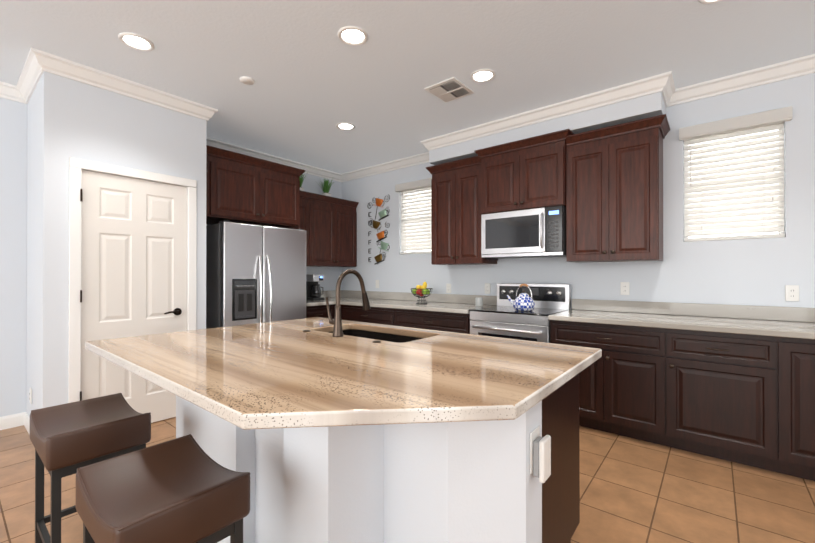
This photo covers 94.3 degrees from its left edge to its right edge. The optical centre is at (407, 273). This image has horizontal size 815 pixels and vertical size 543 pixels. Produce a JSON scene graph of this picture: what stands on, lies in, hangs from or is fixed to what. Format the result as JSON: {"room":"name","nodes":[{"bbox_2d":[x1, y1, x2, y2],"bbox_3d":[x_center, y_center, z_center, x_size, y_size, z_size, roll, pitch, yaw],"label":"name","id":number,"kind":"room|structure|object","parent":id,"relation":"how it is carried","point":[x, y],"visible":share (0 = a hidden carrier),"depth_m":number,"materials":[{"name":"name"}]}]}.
{"room":"kitchen","nodes":[
{"label":"kitchen","id":0,"kind":"room"},
{"bbox_2d":[26,84,37,416],"bbox_3d":[-2.898,-0.137,3.004,0.690,2.800,0.110,0,0,39],"label":"wall","id":1,"kind":"structure","parent":0,"point":[32,106],"depth_m":3.00,"materials":[{"name":"white paint"}]},
{"bbox_2d":[22,412,29,434],"bbox_3d":[-2.871,1.210,2.897,0.804,0.105,0.014,0,0,39],"label":"baseboard","id":2,"kind":"structure","parent":1,"relation":"attached to","point":[25,417],"depth_m":3.07,"materials":[{"name":"white wood"}]},
{"bbox_2d":[12,67,43,102],"bbox_3d":[-2.876,-1.483,2.873,0.720,0.107,0.072,0,0,39],"label":"crown molding","id":3,"kind":"structure","parent":1,"relation":"attached to","point":[27,82],"depth_m":2.96,"materials":[{"name":"white wood"}]},
{"bbox_2d":[29,388,31,403],"bbox_3d":[-2.974,0.963,2.981,0.072,0.116,0.010,0,0,39],"label":"electrical outlet","id":4,"kind":"object","parent":1,"relation":"attached to","point":[30,395],"visible":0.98,"depth_m":2.97,"materials":[{"name":"white plastic"}]},
{"bbox_2d":[34,71,206,409],"bbox_3d":[-2.266,-0.136,3.128,0.120,2.800,1.100,0,0,39],"label":"wall","id":5,"kind":"structure","parent":0,"point":[67,118],"depth_m":2.81,"materials":[{"name":"white paint"}]},
{"bbox_2d":[24,47,217,120],"bbox_3d":[-2.191,-1.482,3.072,0.072,0.107,1.244,0,0,39],"label":"crown molding","id":6,"kind":"structure","parent":5,"relation":"attached to","point":[38,63],"depth_m":2.94,"materials":[{"name":"white wood"}]},
{"bbox_2d":[68,157,196,402],"bbox_3d":[-2.244,0.206,3.138,0.138,2.115,0.875,0,0,39],"label":"door frame","id":7,"kind":"structure","parent":5,"relation":"attached to","point":[77,166],"depth_m":2.80,"materials":[{"name":"white wood"}]},
{"bbox_2d":[80,170,186,422],"bbox_3d":[-2.208,0.239,3.100,0.104,2.034,0.742,0,0,39],"label":"pantry door","id":8,"kind":"structure","parent":5,"relation":"in","point":[133,257],"depth_m":3.07,"materials":[{"name":"white wood"}]},
{"bbox_2d":[0,98,341,416],"bbox_3d":[-3.755,-0.138,2.610,0.140,2.800,8.500,0,0,39],"label":"wall","id":9,"kind":"structure","parent":0,"point":[13,224],"depth_m":3.13,"materials":[{"name":"white paint"}]},
{"bbox_2d":[0,412,22,429],"bbox_3d":[-4.785,1.204,1.214,0.014,0.105,5.040,0,0,39],"label":"baseboard","id":10,"kind":"structure","parent":9,"relation":"attached to","point":[14,420],"depth_m":3.10,"materials":[{"name":"white wood"}]},
{"bbox_2d":[0,81,27,103],"bbox_3d":[-4.762,-1.489,1.205,0.072,0.107,5.040,0,0,39],"label":"crown molding","id":11,"kind":"structure","parent":9,"relation":"attached to","point":[5,88],"depth_m":3.06,"materials":[{"name":"white wood"}]},
{"bbox_2d":[206,149,301,228],"bbox_3d":[-1.875,-0.875,4.299,0.648,0.625,1.086,0,0,39],"label":"upper cabinet","id":12,"kind":"object","parent":9,"relation":"attached to","point":[243,189],"depth_m":4.06,"materials":[{"name":"brown wood"}]},
{"bbox_2d":[206,137,339,181],"bbox_3d":[-1.738,-1.475,4.932,0.072,0.107,2.360,0,0,39],"label":"crown molding","id":13,"kind":"structure","parent":9,"relation":"attached to","point":[309,169],"depth_m":4.92,"materials":[{"name":"white"}]},
{"bbox_2d":[302,193,309,264],"bbox_3d":[-1.537,-0.557,4.954,0.347,0.904,0.354,0,0,39],"label":"upper cabinet","id":14,"kind":"object","parent":9,"relation":"attached to","point":[305,200],"depth_m":4.96,"materials":[{"name":"brown wood"}]},
{"bbox_2d":[306,197,356,266],"bbox_3d":[-1.157,-0.555,5.423,0.347,0.904,0.854,0,0,39],"label":"upper cabinet","id":15,"kind":"object","parent":9,"relation":"attached to","point":[333,224],"depth_m":5.29,"materials":[{"name":"brown wood"}]},
{"bbox_2d":[299,174,305,190],"bbox_3d":[-1.453,-1.222,5.012,0.326,0.311,0.294,0,0,39],"label":"plant","id":16,"kind":"object","parent":15,"relation":"on","point":[301,183],"visible":0.31,"depth_m":5.00,"materials":[{"name":"green plant"}]},
{"bbox_2d":[316,177,333,196],"bbox_3d":[-1.156,-1.220,5.364,0.319,0.310,0.280,0,0,39],"label":"plant","id":17,"kind":"object","parent":15,"relation":"on","point":[326,189],"visible":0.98,"depth_m":5.35,"materials":[{"name":"green plant"}]},
{"bbox_2d":[321,290,341,297],"bbox_3d":[-1.398,0.304,5.381,0.019,0.104,1.181,0,0,39],"label":"backsplash","id":18,"kind":"structure","parent":9,"relation":"attached to","point":[330,294],"depth_m":5.67,"materials":[{"name":"beige stone"}]},
{"bbox_2d":[420,71,675,154],"bbox_3d":[1.097,-1.480,3.642,2.384,0.107,0.072,0,0,39],"label":"crown molding","id":19,"kind":"structure","parent":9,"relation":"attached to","point":[664,82],"depth_m":3.40,"materials":[{"name":"white wood"}]},
{"bbox_2d":[0,417,814,542],"bbox_3d":[-0.023,1.311,-0.327,9.650,0.120,8.650,0,0,39],"label":"floor","id":20,"kind":"structure","parent":0,"point":[632,490],"depth_m":2.14,"materials":[{"name":"tile"}]},
{"bbox_2d":[30,393,150,542],"bbox_3d":[-1.367,0.926,1.628,0.440,0.665,0.330,0,0,39],"label":"stool","id":21,"kind":"object","parent":20,"relation":"on","point":[67,439],"visible":0.92,"depth_m":1.54,"materials":[{"name":"brown leather"}]},
{"bbox_2d":[75,434,249,542],"bbox_3d":[-0.737,0.924,1.136,0.440,0.665,0.330,0,0,39],"label":"stool","id":22,"kind":"object","parent":20,"relation":"on","point":[186,489],"visible":1,"depth_m":1.08,"materials":[{"name":"brown leather"}]},
{"bbox_2d":[206,221,305,328],"bbox_3d":[-1.747,0.375,4.257,0.839,1.787,0.960,0,0,39],"label":"fridge","id":23,"kind":"object","parent":20,"relation":"on","point":[255,274],"visible":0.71,"depth_m":3.90,"materials":[{"name":"grey metal"}]},
{"bbox_2d":[306,306,334,318],"bbox_3d":[-1.346,0.833,4.937,0.657,0.875,0.565,0,0,39],"label":"base cabinet","id":24,"kind":"object","parent":20,"relation":"on","point":[311,311],"depth_m":4.72,"materials":[{"name":"brown wood"}]},
{"bbox_2d":[341,306,393,325],"bbox_3d":[-0.314,0.833,4.861,0.949,0.875,0.657,0,0,39],"label":"base cabinet","id":25,"kind":"object","parent":20,"relation":"on","point":[375,314],"depth_m":4.57,"materials":[{"name":"brown wood"}]},
{"bbox_2d":[306,300,335,305],"bbox_3d":[-1.349,0.375,4.912,0.687,0.040,0.515,0,0,39],"label":"countertop","id":26,"kind":"structure","parent":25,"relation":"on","point":[308,302],"depth_m":4.73,"materials":[{"name":"beige stone"}]},
{"bbox_2d":[306,274,323,300],"bbox_3d":[-1.250,0.182,5.096,0.215,0.345,0.203,0,0,39],"label":"coffee maker","id":27,"kind":"object","parent":26,"relation":"on","point":[313,290],"visible":0.98,"depth_m":5.03,"materials":[{"name":"black plastic"}]},
{"bbox_2d":[176,377,579,542],"bbox_3d":[-0.268,0.822,1.958,2.003,0.874,1.147,0,0,39],"label":"kitchen island","id":28,"kind":"object","parent":20,"relation":"on","point":[524,485],"depth_m":1.32,"materials":[{"name":"paint"}]},
{"bbox_2d":[85,317,600,512],"bbox_3d":[-0.376,0.364,1.828,2.090,0.040,1.446,0,0,39],"label":"island countertop","id":29,"kind":"structure","parent":28,"relation":"on","point":[382,412],"depth_m":1.32,"materials":[{"name":"beige stone"}]},
{"bbox_2d":[329,329,422,342],"bbox_3d":[-0.212,0.417,2.261,0.790,0.342,0.395,0,0,39],"label":"sink","id":30,"kind":"object","parent":29,"relation":"in","point":[383,335],"depth_m":2.41,"materials":[{"name":"metal"}]},
{"bbox_2d":[394,310,470,333],"bbox_3d":[0.432,0.831,4.256,0.972,0.875,0.657,0,0,39],"label":"base cabinet","id":31,"kind":"object","parent":20,"relation":"on","point":[435,312],"depth_m":3.97,"materials":[{"name":"brown wood"}]},
{"bbox_2d":[322,298,488,313],"bbox_3d":[-0.219,0.375,4.767,2.624,0.040,0.687,0,0,39],"label":"countertop","id":32,"kind":"structure","parent":31,"relation":"on","point":[394,303],"depth_m":4.34,"materials":[{"name":"beige stone"}]},
{"bbox_2d":[411,282,432,303],"bbox_3d":[0.168,0.215,4.474,0.265,0.276,0.265,0,0,39],"label":"fruit bowl","id":33,"kind":"object","parent":32,"relation":"on","point":[421,291],"visible":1,"depth_m":4.42,"materials":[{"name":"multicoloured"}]},
{"bbox_2d":[475,297,482,305],"bbox_3d":[0.781,0.305,4.118,0.080,0.090,0.080,0,0,39],"label":"jar","id":34,"kind":"object","parent":32,"relation":"on","point":[478,301],"visible":0.98,"depth_m":4.09,"materials":[{"name":"grey ceramic"}]},
{"bbox_2d":[469,283,570,342],"bbox_3d":[1.089,0.683,3.680,0.766,1.165,0.721,0,0,39],"label":"range","id":35,"kind":"object","parent":20,"relation":"on","point":[503,318],"visible":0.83,"depth_m":3.59,"materials":[{"name":"grey metal"}]},
{"bbox_2d":[507,284,534,310],"bbox_3d":[1.067,0.218,3.577,0.272,0.251,0.200,0,0,39],"label":"kettle","id":36,"kind":"object","parent":35,"relation":"on","point":[523,301],"visible":1,"depth_m":3.49,"materials":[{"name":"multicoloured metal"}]},
{"bbox_2d":[549,319,667,445],"bbox_3d":[1.728,0.827,3.203,0.817,0.875,0.657,0,0,39],"label":"base cabinet","id":37,"kind":"object","parent":20,"relation":"on","point":[624,392],"depth_m":2.87,"materials":[{"name":"brown wood"}]},
{"bbox_2d":[668,331,779,472],"bbox_3d":[2.266,0.825,2.766,0.570,0.875,0.657,0,0,39],"label":"base cabinet","id":38,"kind":"object","parent":20,"relation":"on","point":[721,381],"depth_m":2.49,"materials":[{"name":"brown wood"}]},
{"bbox_2d":[548,311,814,338],"bbox_3d":[2.437,0.367,2.611,2.668,0.040,0.686,0,0,39],"label":"countertop","id":39,"kind":"structure","parent":38,"relation":"on","point":[778,328],"depth_m":2.72,"materials":[{"name":"beige stone"}]},
{"bbox_2d":[780,339,814,480],"bbox_3d":[2.732,0.824,2.388,0.630,0.875,0.657,0,0,39],"label":"base cabinet","id":40,"kind":"object","parent":20,"relation":"on","point":[797,356],"depth_m":2.28,"materials":[{"name":"brown wood"}]},
{"bbox_2d":[0,0,814,173],"bbox_3d":[-0.023,-1.609,-0.316,9.650,0.120,8.650,0,0,39],"label":"ceiling","id":41,"kind":"structure","parent":0,"point":[309,72],"depth_m":2.64,"materials":[{"name":"grey paint"}]},
{"bbox_2d":[118,32,153,50],"bbox_3d":[-1.795,-1.532,2.507,0.196,0.010,0.196,0,0,39],"label":"recessed light","id":42,"kind":"object","parent":41,"relation":"in","point":[136,41],"visible":1,"depth_m":2.50,"materials":[{"name":"white"}]},
{"bbox_2d":[240,76,254,84],"bbox_3d":[-1.270,-1.526,2.995,0.110,0.020,0.110,0,0,39],"label":"smoke detector","id":43,"kind":"object","parent":41,"relation":"attached to","point":[246,80],"visible":0.88,"depth_m":2.97,"materials":[{"name":"white plastic"}]},
{"bbox_2d":[336,122,354,129],"bbox_3d":[-0.642,-1.527,3.928,0.196,0.010,0.196,0,0,39],"label":"recessed light","id":44,"kind":"object","parent":41,"relation":"in","point":[345,126],"visible":1,"depth_m":3.93,"materials":[{"name":"white"}]},
{"bbox_2d":[338,26,367,45],"bbox_3d":[-0.353,-1.533,2.443,0.196,0.010,0.196,0,0,39],"label":"recessed light","id":45,"kind":"object","parent":41,"relation":"in","point":[352,35],"visible":1,"depth_m":2.44,"materials":[{"name":"white plastic"}]},
{"bbox_2d":[424,77,473,102],"bbox_3d":[0.351,-1.524,3.160,0.290,0.023,0.320,0,0,39],"label":"ceiling vent","id":46,"kind":"object","parent":41,"relation":"in","point":[450,89],"visible":0.98,"depth_m":3.13,"materials":[{"name":"white metal"}]},
{"bbox_2d":[470,69,495,82],"bbox_3d":[0.585,-1.531,2.932,0.196,0.010,0.196,0,0,39],"label":"recessed light","id":47,"kind":"object","parent":41,"relation":"in","point":[482,75],"visible":1,"depth_m":2.93,"materials":[{"name":"white"}]},
{"bbox_2d":[698,0,721,3],"bbox_3d":[1.700,-1.534,2.053,0.196,0.010,0.196,0,0,39],"label":"recessed light","id":48,"kind":"object","parent":41,"relation":"in","point":[707,1],"visible":1,"depth_m":2.13,"materials":[{"name":"white"}]},
{"bbox_2d":[429,92,665,164],"bbox_3d":[1.232,-1.408,3.808,2.240,0.248,0.358,0,0,39],"label":"soffit","id":49,"kind":"structure","parent":0,"point":[642,107],"depth_m":3.39,"materials":[{"name":"white paint"}]},
{"bbox_2d":[342,73,814,321],"bbox_3d":[2.656,-0.137,2.971,9.640,2.800,0.140,0,0,39],"label":"wall","id":50,"kind":"structure","parent":0,"point":[760,272],"depth_m":3.18,"materials":[{"name":"white paint"}]},
{"bbox_2d":[367,194,389,263],"bbox_3d":[-0.412,-0.614,5.362,0.432,0.973,0.056,0,0,39],"label":"art","id":51,"kind":"object","parent":50,"relation":"attached to","point":[380,235],"visible":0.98,"depth_m":5.32,"materials":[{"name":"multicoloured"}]},
{"bbox_2d":[340,152,428,181],"bbox_3d":[-0.260,-1.474,5.207,1.840,0.107,0.072,0,0,39],"label":"crown molding","id":52,"kind":"structure","parent":50,"relation":"attached to","point":[417,159],"depth_m":5.23,"materials":[{"name":"white"}]},
{"bbox_2d":[395,178,431,253],"bbox_3d":[0.150,-0.733,4.968,0.665,0.943,0.191,0,0,39],"label":"window blind","id":53,"kind":"object","parent":50,"relation":"attached to","point":[416,217],"visible":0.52,"depth_m":4.99,"materials":[{"name":"white plastic"}]},
{"bbox_2d":[342,290,496,305],"bbox_3d":[-0.009,0.303,5.026,2.624,0.104,0.019,0,0,39],"label":"backsplash","id":54,"kind":"structure","parent":50,"relation":"attached to","point":[487,300],"depth_m":4.79,"materials":[{"name":"beige stone"}]},
{"bbox_2d":[446,284,450,292],"bbox_3d":[0.503,0.179,4.618,0.072,0.116,0.010,0,0,39],"label":"electrical outlet","id":55,"kind":"object","parent":50,"relation":"attached to","point":[448,288],"visible":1,"depth_m":4.62,"materials":[{"name":"white plastic"}]},
{"bbox_2d":[430,162,496,264],"bbox_3d":[0.637,-0.642,4.295,0.659,1.070,0.347,0,0,39],"label":"upper cabinet","id":56,"kind":"object","parent":50,"relation":"attached to","point":[455,218],"depth_m":4.16,"materials":[{"name":"brown wood"}]},
{"bbox_2d":[485,283,489,293],"bbox_3d":[0.907,0.168,4.291,0.072,0.116,0.010,0,0,39],"label":"electrical outlet","id":57,"kind":"object","parent":50,"relation":"attached to","point":[487,288],"visible":1,"depth_m":4.29,"materials":[{"name":"white plastic"}]},
{"bbox_2d":[478,134,569,213],"bbox_3d":[1.203,-0.921,3.807,0.835,0.605,0.392,0,0,39],"label":"upper cabinet","id":58,"kind":"object","parent":50,"relation":"attached to","point":[531,175],"depth_m":3.63,"materials":[{"name":"brown wood"}]},
{"bbox_2d":[481,206,565,260],"bbox_3d":[1.184,-0.380,3.789,0.821,0.463,0.441,0,0,39],"label":"microwave","id":59,"kind":"object","parent":58,"relation":"attached to","point":[534,233],"visible":0.98,"depth_m":3.62,"materials":[{"name":"grey metal"}]},
{"bbox_2d":[565,122,665,262],"bbox_3d":[1.816,-0.645,3.338,0.704,1.070,0.347,0,0,39],"label":"upper cabinet","id":60,"kind":"object","parent":50,"relation":"attached to","point":[604,186],"depth_m":3.18,"materials":[{"name":"brown wood"}]},
{"bbox_2d":[620,282,629,294],"bbox_3d":[1.971,0.135,3.428,0.072,0.116,0.010,0,0,39],"label":"electrical outlet","id":61,"kind":"object","parent":50,"relation":"attached to","point":[624,288],"visible":1,"depth_m":3.43,"materials":[{"name":"white plastic"}]},
{"bbox_2d":[572,299,814,322],"bbox_3d":[2.648,0.295,2.870,2.668,0.104,0.019,0,0,39],"label":"backsplash","id":62,"kind":"structure","parent":50,"relation":"attached to","point":[722,311],"depth_m":3.06,"materials":[{"name":"beige stone"}]},
{"bbox_2d":[679,106,792,241],"bbox_3d":[2.573,-0.740,3.002,0.665,0.943,0.191,0,0,39],"label":"window blind","id":63,"kind":"object","parent":50,"relation":"attached to","point":[733,178],"visible":0.98,"depth_m":2.98,"materials":[{"name":"white plastic"}]},
{"bbox_2d":[662,54,814,106],"bbox_3d":[4.262,-1.488,1.536,5.330,0.107,0.072,0,0,39],"label":"crown molding","id":64,"kind":"structure","parent":50,"relation":"attached to","point":[805,65],"depth_m":2.90,"materials":[{"name":"white wood"}]},
{"bbox_2d":[785,285,798,300],"bbox_3d":[2.802,0.142,2.753,0.072,0.116,0.010,0,0,39],"label":"electrical outlet","id":65,"kind":"object","parent":50,"relation":"attached to","point":[791,292],"visible":1,"depth_m":2.75,"materials":[{"name":"white plastic"}]}
]}

